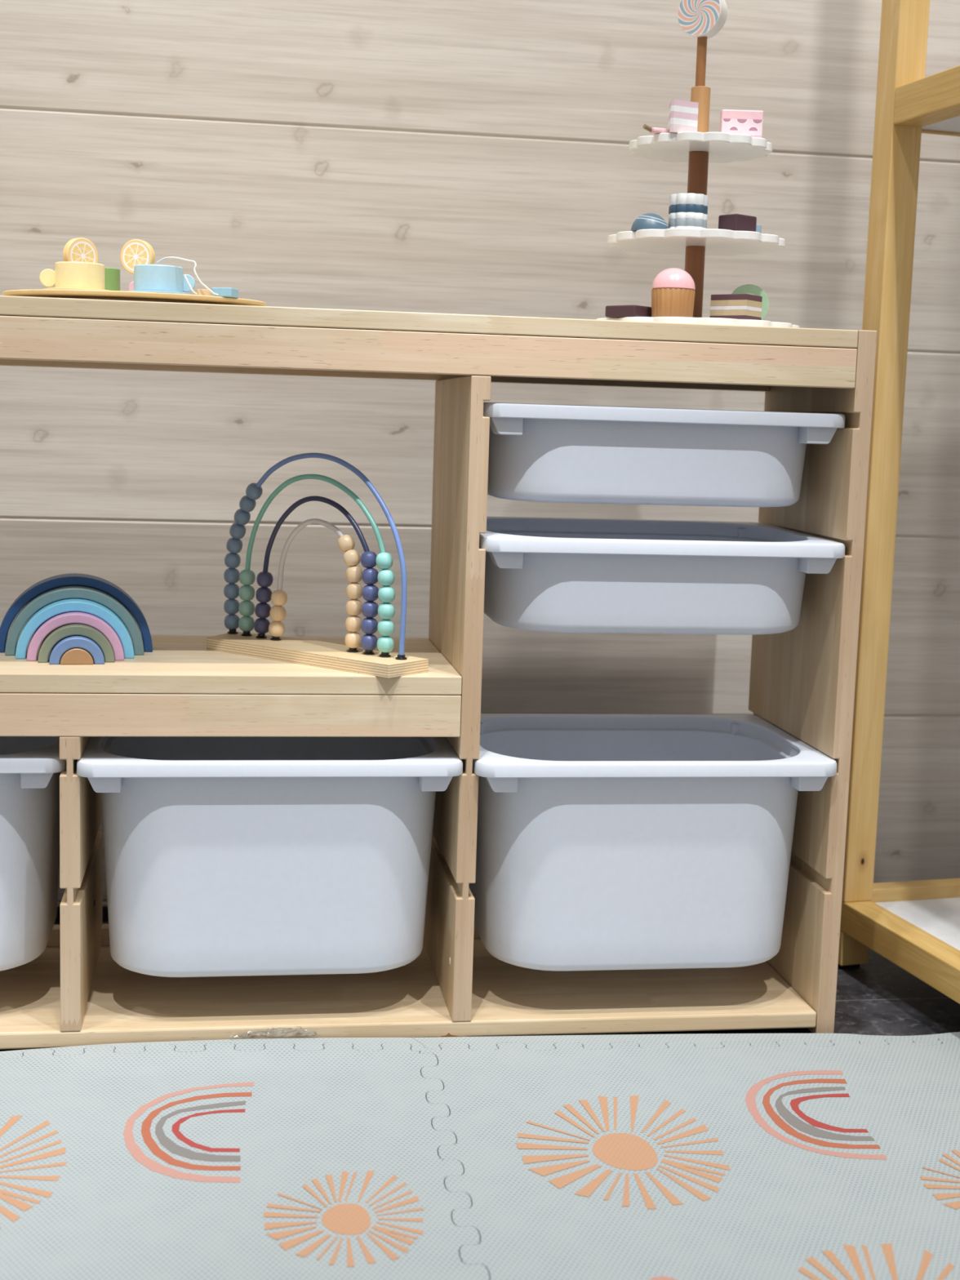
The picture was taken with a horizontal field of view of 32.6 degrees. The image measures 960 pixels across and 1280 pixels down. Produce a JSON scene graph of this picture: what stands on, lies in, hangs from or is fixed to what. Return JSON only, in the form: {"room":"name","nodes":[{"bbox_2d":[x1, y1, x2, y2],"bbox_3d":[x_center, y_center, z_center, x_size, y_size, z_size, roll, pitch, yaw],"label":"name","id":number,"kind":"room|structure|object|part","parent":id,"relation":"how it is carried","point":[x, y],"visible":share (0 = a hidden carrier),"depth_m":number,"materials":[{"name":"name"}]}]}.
{"room":"children's room","nodes":[
{"label":"children's room","id":0,"kind":"room"},
{"bbox_2d":[0,0,959,906],"bbox_3d":[0.137,-0.800,2.236,4.200,2.412,0.025,1,8,-9],"label":"wall","id":1,"kind":"structure","parent":0,"point":[456,157],"depth_m":2.23,"materials":[{"name":"brown wood"}]},
{"bbox_2d":[54,906,108,922],"bbox_3d":[0.103,0.387,2.379,4.200,0.021,0.008,1,8,-9],"label":"baseboard","id":2,"kind":"structure","parent":1,"relation":"attached to","point":[105,918],"depth_m":2.28,"materials":[{"name":"black"}]},
{"bbox_2d":[0,921,959,1051],"bbox_3d":[0.331,0.626,0.879,4.200,0.040,3.120,1,8,-9],"label":"floor","id":3,"kind":"structure","parent":0,"point":[877,997],"depth_m":2.04,"materials":[{"name":"carpet"}]},
{"bbox_2d":[0,1037,424,1059],"bbox_3d":[-0.382,0.451,1.796,0.646,0.019,0.035,1,8,-7],"label":"strip","id":4,"kind":"object","parent":3,"relation":"on","point":[309,1044],"visible":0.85,"depth_m":1.81,"materials":[{"name":"grey rubber"}]},
{"bbox_2d":[0,1042,489,1279],"bbox_3d":[-0.331,0.505,1.412,0.678,0.019,0.804,1,8,-9],"label":"floor mat","id":5,"kind":"object","parent":3,"relation":"on","point":[279,1161],"visible":0.95,"depth_m":1.53,"materials":[{"name":"grey rubber"}]},
{"bbox_2d":[0,295,876,1049],"bbox_3d":[-0.246,0.034,1.931,1.317,0.818,0.316,1,8,-9],"label":"storage shelf","id":6,"kind":"object","parent":3,"relation":"on","point":[802,681],"visible":0.8,"depth_m":1.84,"materials":[{"name":"brown wood"}]},
{"bbox_2d":[0,736,66,971],"bbox_3d":[-0.680,0.228,1.899,0.419,0.250,0.310,1,8,-9],"label":"storage bin","id":7,"kind":"object","parent":6,"relation":"in","point":[31,767],"visible":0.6,"depth_m":1.82,"materials":[{"name":"white plastic"}]},
{"bbox_2d":[4,585,143,655],"bbox_3d":[-0.465,-0.023,1.886,0.154,0.077,0.040,0,8,-14],"label":"arch","id":8,"kind":"object","parent":6,"relation":"on","point":[57,593],"visible":0.98,"depth_m":1.86,"materials":[{"name":"grey paint"}]},
{"bbox_2d":[15,598,134,658],"bbox_3d":[-0.459,-0.014,1.863,0.130,0.065,0.040,0,8,-14],"label":"arch","id":9,"kind":"object","parent":6,"relation":"on","point":[66,605],"visible":1,"depth_m":1.84,"materials":[{"name":"blue wood"}]},
{"bbox_2d":[26,611,124,661],"bbox_3d":[-0.455,-0.006,1.849,0.106,0.053,0.040,0,8,-14],"label":"arch","id":10,"kind":"object","parent":6,"relation":"on","point":[55,621],"visible":0.82,"depth_m":1.83,"materials":[{"name":"pink paint"}]},
{"bbox_2d":[0,573,152,652],"bbox_3d":[-0.470,-0.032,1.909,0.176,0.088,0.040,0,8,-14],"label":"arch","id":11,"kind":"object","parent":6,"relation":"on","point":[72,579],"visible":0.94,"depth_m":1.89,"materials":[{"name":"blue paint"}]},
{"bbox_2d":[37,622,115,662],"bbox_3d":[-0.451,0.002,1.837,0.083,0.041,0.040,0,8,-14],"label":"arch","id":12,"kind":"object","parent":6,"relation":"on","point":[60,633],"visible":0.79,"depth_m":1.82,"materials":[{"name":"green paint"}]},
{"bbox_2d":[48,635,104,664],"bbox_3d":[-0.448,0.010,1.825,0.059,0.030,0.040,0,8,-14],"label":"arch","id":13,"kind":"object","parent":6,"relation":"on","point":[66,643],"visible":0.8,"depth_m":1.81,"materials":[{"name":"blue paint"}]},
{"bbox_2d":[60,647,93,664],"bbox_3d":[-0.447,0.016,1.824,0.036,0.018,0.040,0,8,-14],"label":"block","id":14,"kind":"object","parent":6,"relation":"on","point":[77,655],"visible":0.66,"depth_m":1.80,"materials":[{"name":"beige paint"}]},
{"bbox_3d":[-0.466,0.244,1.927,0.022,0.328,0.316,1,8,-9],"label":"divider panel","id":15,"kind":"part","parent":6,"relation":"part of","materials":[{"name":"brown wood"}]},
{"bbox_2d":[2,288,266,306],"bbox_3d":[-0.384,-0.376,1.835,0.288,0.012,0.200,1,8,-9],"label":"serving tray","id":16,"kind":"object","parent":6,"relation":"on","point":[53,293],"visible":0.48,"depth_m":1.76,"materials":[{"name":"brown wood"}]},
{"bbox_2d":[43,287,109,290],"bbox_3d":[-0.435,-0.379,1.790,0.080,0.003,0.080,1,8,-9],"label":"saucer","id":17,"kind":"object","parent":16,"relation":"on","point":[65,288],"visible":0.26,"depth_m":1.75,"materials":[{"name":"yellow paint"}]},
{"bbox_2d":[39,261,105,289],"bbox_3d":[-0.439,-0.395,1.784,0.063,0.028,0.053,-5,10,-43],"label":"cup","id":18,"kind":"object","parent":17,"relation":"on","point":[66,273],"visible":0.86,"depth_m":1.77,"materials":[{"name":"paint"}]},
{"bbox_3d":[-0.468,-0.393,1.783,0.019,0.019,0.008,1,8,-9],"label":"handle","id":19,"kind":"part","parent":18,"relation":"part of","materials":[{"name":"yellow paint"}]},
{"bbox_2d":[62,237,97,262],"bbox_3d":[-0.434,-0.417,1.788,0.039,0.039,0.010,-6,11,-44],"label":"lemon slice","id":20,"kind":"object","parent":18,"relation":"in","point":[79,249],"visible":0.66,"depth_m":1.78,"materials":[{"name":"yellow wood"}]},
{"bbox_2d":[105,267,119,290],"bbox_3d":[-0.421,-0.403,1.856,0.028,0.033,0.028,1,8,-9],"label":"canister","id":21,"kind":"object","parent":16,"relation":"on","point":[112,274],"visible":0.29,"depth_m":1.84,"materials":[{"name":"green wood"}]},
{"bbox_2d":[128,280,191,293],"bbox_3d":[-0.360,-0.398,1.868,0.063,0.023,0.054,-6,11,-44],"label":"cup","id":22,"kind":"object","parent":16,"relation":"on","point":[131,287],"visible":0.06,"depth_m":1.86,"materials":[{"name":"pink paint"}]},
{"bbox_3d":[-0.389,-0.398,1.866,0.019,0.019,0.008,1,8,-9],"label":"handle","id":23,"kind":"part","parent":22,"relation":"part of","materials":[{"name":"purple paint"}]},
{"bbox_2d":[127,290,193,294],"bbox_3d":[-0.350,-0.377,1.793,0.075,0.003,0.075,1,8,-9],"label":"saucer","id":24,"kind":"object","parent":16,"relation":"on","point":[160,291],"visible":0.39,"depth_m":1.76,"materials":[{"name":"blue paint"}]},
{"bbox_2d":[133,264,195,292],"bbox_3d":[-0.348,-0.393,1.793,0.053,0.028,0.060,8,10,37],"label":"cup","id":25,"kind":"object","parent":24,"relation":"on","point":[146,277],"visible":0.9,"depth_m":1.77,"materials":[{"name":"paint"}]},
{"bbox_2d":[120,239,155,274],"bbox_3d":[-0.377,-0.422,1.812,0.038,0.038,0.010,4,8,13],"label":"lemon slice","id":26,"kind":"object","parent":25,"relation":"attached to","point":[134,252],"visible":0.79,"depth_m":1.81,"materials":[{"name":"yellow wood"}]},
{"bbox_3d":[-0.321,-0.390,1.799,0.019,0.019,0.008,1,8,-9],"label":"handle","id":27,"kind":"part","parent":25,"relation":"part of","materials":[{"name":"blue paint"}]},
{"bbox_2d":[156,256,238,297],"bbox_3d":[-0.306,-0.393,1.779,0.088,0.041,0.034,1,8,-9],"label":"bag","id":28,"kind":"object","parent":16,"relation":"on","point":[231,292],"visible":0.97,"depth_m":1.78,"materials":[{"name":"wood"}]},
{"bbox_3d":[-0.449,0.078,1.757,0.863,0.046,0.022,1,8,-9],"label":"bench rail","id":29,"kind":"part","parent":6,"relation":"part of","materials":[{"name":"brown wood"}]},
{"bbox_3d":[-0.280,0.390,2.127,1.273,0.048,0.020,1,8,-9],"label":"rail","id":30,"kind":"part","parent":6,"relation":"part of","materials":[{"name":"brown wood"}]},
{"bbox_2d":[76,736,462,977],"bbox_3d":[-0.250,0.235,1.943,0.419,0.250,0.310,1,8,-9],"label":"storage bin","id":31,"kind":"object","parent":6,"relation":"in","point":[224,855],"visible":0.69,"depth_m":1.81,"materials":[{"name":"white plastic"}]},
{"bbox_2d":[206,453,428,678],"bbox_3d":[-0.190,-0.096,1.886,0.304,0.237,0.080,8,10,37],"label":"abacus","id":32,"kind":"object","parent":6,"relation":"on","point":[350,657],"visible":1,"depth_m":1.86,"materials":[{"name":"brown wood"}]},
{"bbox_2d":[226,629,238,634],"bbox_3d":[-0.299,-0.010,1.989,0.013,0.005,0.013,1,8,-9],"label":"washer","id":33,"kind":"object","parent":32,"relation":"in","point":[231,631],"depth_m":1.99,"materials":[{"name":"black rubber"}]},
{"bbox_2d":[240,631,252,635],"bbox_3d":[-0.280,-0.008,1.974,0.013,0.005,0.013,1,8,-9],"label":"washer","id":34,"kind":"object","parent":32,"relation":"in","point":[245,633],"depth_m":1.97,"materials":[{"name":"black rubber"}]},
{"bbox_2d":[256,633,266,638],"bbox_3d":[-0.260,-0.005,1.958,0.013,0.005,0.013,1,8,-9],"label":"washer","id":35,"kind":"object","parent":32,"relation":"in","point":[260,635],"depth_m":1.95,"materials":[{"name":"black rubber"}]},
{"bbox_2d":[270,635,281,640],"bbox_3d":[-0.241,-0.002,1.943,0.013,0.005,0.013,1,8,-9],"label":"washer","id":36,"kind":"object","parent":32,"relation":"in","point":[273,637],"depth_m":1.94,"materials":[{"name":"black rubber"}]},
{"bbox_2d":[346,648,358,652],"bbox_3d":[-0.144,0.011,1.866,0.013,0.005,0.013,1,8,-9],"label":"washer","id":37,"kind":"object","parent":32,"relation":"in","point":[351,650],"depth_m":1.86,"materials":[{"name":"black rubber"}]},
{"bbox_2d":[363,649,374,654],"bbox_3d":[-0.125,0.014,1.851,0.013,0.005,0.013,1,8,-9],"label":"washer","id":38,"kind":"object","parent":32,"relation":"in","point":[366,651],"depth_m":1.85,"materials":[{"name":"black rubber"}]},
{"bbox_2d":[379,652,391,657],"bbox_3d":[-0.106,0.016,1.836,0.013,0.005,0.013,1,8,-9],"label":"washer","id":39,"kind":"object","parent":32,"relation":"in","point":[384,655],"depth_m":1.83,"materials":[{"name":"black rubber"}]},
{"bbox_2d":[395,653,407,660],"bbox_3d":[-0.087,0.019,1.821,0.013,0.005,0.013,1,8,-9],"label":"washer","id":40,"kind":"object","parent":32,"relation":"in","point":[400,656],"depth_m":1.82,"materials":[{"name":"black rubber"}]},
{"bbox_3d":[-0.268,-0.349,2.025,1.295,0.044,0.022,1,8,-9],"label":"rail","id":41,"kind":"part","parent":6,"relation":"part of","materials":[{"name":"brown wood"}]},
{"bbox_3d":[-0.224,-0.309,1.737,1.295,0.044,0.022,1,8,-9],"label":"rail","id":42,"kind":"part","parent":6,"relation":"part of","materials":[{"name":"brown wood"}]},
{"bbox_3d":[-0.033,0.053,1.967,0.022,0.722,0.316,1,8,-9],"label":"divider panel","id":43,"kind":"part","parent":6,"relation":"part of","materials":[{"name":"brown wood"}]},
{"bbox_2d":[469,713,836,971],"bbox_3d":[0.178,0.240,2.002,0.419,0.250,0.310,1,8,-9],"label":"storage bin","id":44,"kind":"object","parent":6,"relation":"in","point":[605,842],"visible":0.9,"depth_m":1.88,"materials":[{"name":"white plastic"}]},
{"bbox_2d":[479,515,845,635],"bbox_3d":[0.185,-0.079,1.974,0.419,0.108,0.310,1,9,-9],"label":"storage bin","id":45,"kind":"object","parent":6,"relation":"attached to","point":[554,575],"visible":0.87,"depth_m":1.84,"materials":[{"name":"white plastic"}]},
{"bbox_2d":[483,402,844,506],"bbox_3d":[0.185,-0.223,1.973,0.419,0.108,0.310,1,8,-9],"label":"storage bin","id":46,"kind":"object","parent":6,"relation":"attached to","point":[554,453],"visible":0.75,"depth_m":1.84,"materials":[{"name":"white plastic"}]},
{"bbox_2d":[595,0,799,328],"bbox_3d":[0.258,-0.560,1.927,0.251,0.391,0.250,1,8,-9],"label":"cake stand","id":47,"kind":"object","parent":6,"relation":"on","point":[702,20],"visible":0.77,"depth_m":1.90,"materials":[{"name":"white paint"}]},
{"bbox_2d":[604,305,651,317],"bbox_3d":[0.170,-0.375,1.880,0.042,0.013,0.034,8,10,41],"label":"bar","id":48,"kind":"object","parent":47,"relation":"on","point":[611,311],"visible":0.81,"depth_m":1.87,"materials":[{"name":"paint"}]},
{"bbox_2d":[631,213,668,231],"bbox_3d":[0.195,-0.479,1.888,0.043,0.021,0.043,1,8,-9],"label":"toy praline","id":49,"kind":"object","parent":47,"relation":"on","point":[649,220],"visible":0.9,"depth_m":1.87,"materials":[{"name":"blue wood"}]},
{"bbox_2d":[643,124,668,133],"bbox_3d":[0.199,-0.580,1.865,0.031,0.009,0.011,-1,8,-19],"label":"toy popsicle","id":50,"kind":"object","parent":47,"relation":"on","point":[652,130],"visible":1,"depth_m":1.86,"materials":[{"name":"pink wood"}]},
{"bbox_2d":[651,267,695,317],"bbox_3d":[0.219,-0.394,1.865,0.049,0.056,0.049,1,8,-9],"label":"cupcake","id":51,"kind":"object","parent":47,"relation":"on","point":[673,291],"visible":0.91,"depth_m":1.85,"materials":[{"name":"brown wood"}]},
{"bbox_2d":[667,99,698,133],"bbox_3d":[0.225,-0.593,1.872,0.034,0.036,0.032,-2,9,-27],"label":"wedge","id":52,"kind":"object","parent":47,"relation":"on","point":[682,114],"visible":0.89,"depth_m":1.86,"materials":[{"name":"pink wood"}]},
{"bbox_2d":[667,193,708,229],"bbox_3d":[0.240,-0.490,1.894,0.044,0.043,0.045,1,8,-9],"label":"cake","id":53,"kind":"object","parent":47,"relation":"on","point":[686,211],"visible":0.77,"depth_m":1.88,"materials":[{"name":"white wood"}]},
{"bbox_3d":[0.253,-0.420,1.946,0.023,0.090,0.023,1,8,-9],"label":"post","id":54,"kind":"part","parent":47,"relation":"part of","materials":[{"name":"brown wood"}]},
{"bbox_3d":[0.255,-0.469,1.939,0.208,0.010,0.208,1,8,-9],"label":"plate","id":55,"kind":"part","parent":47,"relation":"part of","materials":[{"name":"white paint"}]},
{"bbox_3d":[0.255,-0.522,1.932,0.023,0.098,0.023,1,8,-9],"label":"post","id":56,"kind":"part","parent":47,"relation":"part of","materials":[{"name":"brown wood"}]},
{"bbox_3d":[0.252,-0.371,1.952,0.251,0.010,0.250,1,8,-9],"label":"plate","id":57,"kind":"part","parent":47,"relation":"part of","materials":[{"name":"white paint"}]},
{"bbox_3d":[0.257,-0.612,1.920,0.023,0.063,0.023,1,8,-9],"label":"post","id":58,"kind":"part","parent":47,"relation":"part of","materials":[{"name":"brown wood"}]},
{"bbox_3d":[0.258,-0.576,1.925,0.166,0.010,0.166,1,8,-9],"label":"plate","id":59,"kind":"part","parent":47,"relation":"part of","materials":[{"name":"white paint"}]},
{"bbox_2d":[709,293,762,319],"bbox_3d":[0.294,-0.381,1.888,0.046,0.030,0.039,7,9,36],"label":"cake slice","id":60,"kind":"object","parent":47,"relation":"on","point":[735,306],"visible":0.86,"depth_m":1.87,"materials":[{"name":"beige wood"}]},
{"bbox_2d":[718,213,756,231],"bbox_3d":[0.297,-0.478,1.895,0.036,0.022,0.028,-5,10,-40],"label":"brownie","id":61,"kind":"object","parent":47,"relation":"on","point":[735,222],"visible":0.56,"depth_m":1.88,"materials":[{"name":"paint"}]},
{"bbox_2d":[719,109,763,137],"bbox_3d":[0.303,-0.595,1.905,0.048,0.035,0.016,2,8,0],"label":"cake","id":62,"kind":"object","parent":47,"relation":"on","point":[749,122],"visible":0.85,"depth_m":1.90,"materials":[{"name":"pink wood"}]},
{"bbox_2d":[721,118,763,135],"bbox_3d":[0.303,-0.592,1.897,0.047,0.018,0.002,2,8,3],"label":"print","id":63,"kind":"object","parent":62,"relation":"on","point":[745,126],"depth_m":1.90},
{"bbox_2d":[732,284,768,319],"bbox_3d":[0.318,-0.397,1.949,0.048,0.048,0.008,2,8,5],"label":"biscuit","id":64,"kind":"object","parent":47,"relation":"on","point":[750,289],"visible":0.34,"depth_m":1.94,"materials":[{"name":"green paint"}]},
{"bbox_2d":[755,224,761,233],"bbox_3d":[0.326,-0.482,1.945,0.014,0.018,0.014,1,8,-9],"label":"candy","id":65,"kind":"object","parent":47,"relation":"on","point":[758,227],"visible":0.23,"depth_m":1.94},
{"bbox_3d":[0.394,0.040,2.030,0.022,0.818,0.316,1,8,-9],"label":"panel","id":66,"kind":"part","parent":6,"relation":"part of","materials":[{"name":"brown wood"}]},
{"bbox_2d":[411,1031,959,1050],"bbox_3d":[0.270,0.462,1.881,0.697,0.016,0.045,1,8,-7],"label":"strip","id":67,"kind":"object","parent":3,"relation":"on","point":[707,1041],"visible":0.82,"depth_m":1.88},
{"bbox_2d":[419,1037,959,1279],"bbox_3d":[0.301,0.516,1.490,0.680,0.015,0.803,1,8,-9],"label":"floor mat","id":68,"kind":"object","parent":3,"relation":"on","point":[792,1160],"visible":0.95,"depth_m":1.57,"materials":[{"name":"grey rubber"}]},
{"bbox_2d":[838,0,959,1004],"bbox_3d":[1.057,-0.392,1.881,0.962,1.755,0.748,-1,8,-17],"label":"wooden rack","id":69,"kind":"object","parent":3,"relation":"on","point":[914,926],"visible":0.83,"depth_m":2.08,"materials":[{"name":"yellow wood"}]},
{"bbox_3d":[0.517,-0.482,2.076,0.042,1.662,0.046,-1,8,-17],"label":"post","id":70,"kind":"part","parent":69,"relation":"part of","materials":[{"name":"yellow wood"}]},
{"bbox_3d":[0.586,0.407,1.876,0.042,0.040,0.706,-1,8,-17],"label":"rail","id":71,"kind":"part","parent":69,"relation":"part of","materials":[{"name":"yellow wood"}]},
{"bbox_3d":[0.933,0.344,2.317,0.878,0.039,0.030,-1,8,-17],"label":"rail","id":72,"kind":"part","parent":69,"relation":"part of","materials":[{"name":"yellow wood"}]},
{"bbox_3d":[0.624,-0.613,1.716,0.042,0.044,0.660,-1,8,-17],"label":"rail","id":73,"kind":"part","parent":69,"relation":"part of","materials":[{"name":"yellow wood"}]},
{"bbox_3d":[0.959,-0.667,2.200,0.878,0.041,0.011,-1,8,-17],"label":"rail","id":74,"kind":"part","parent":69,"relation":"part of","materials":[{"name":"yellow wood"}]}
]}

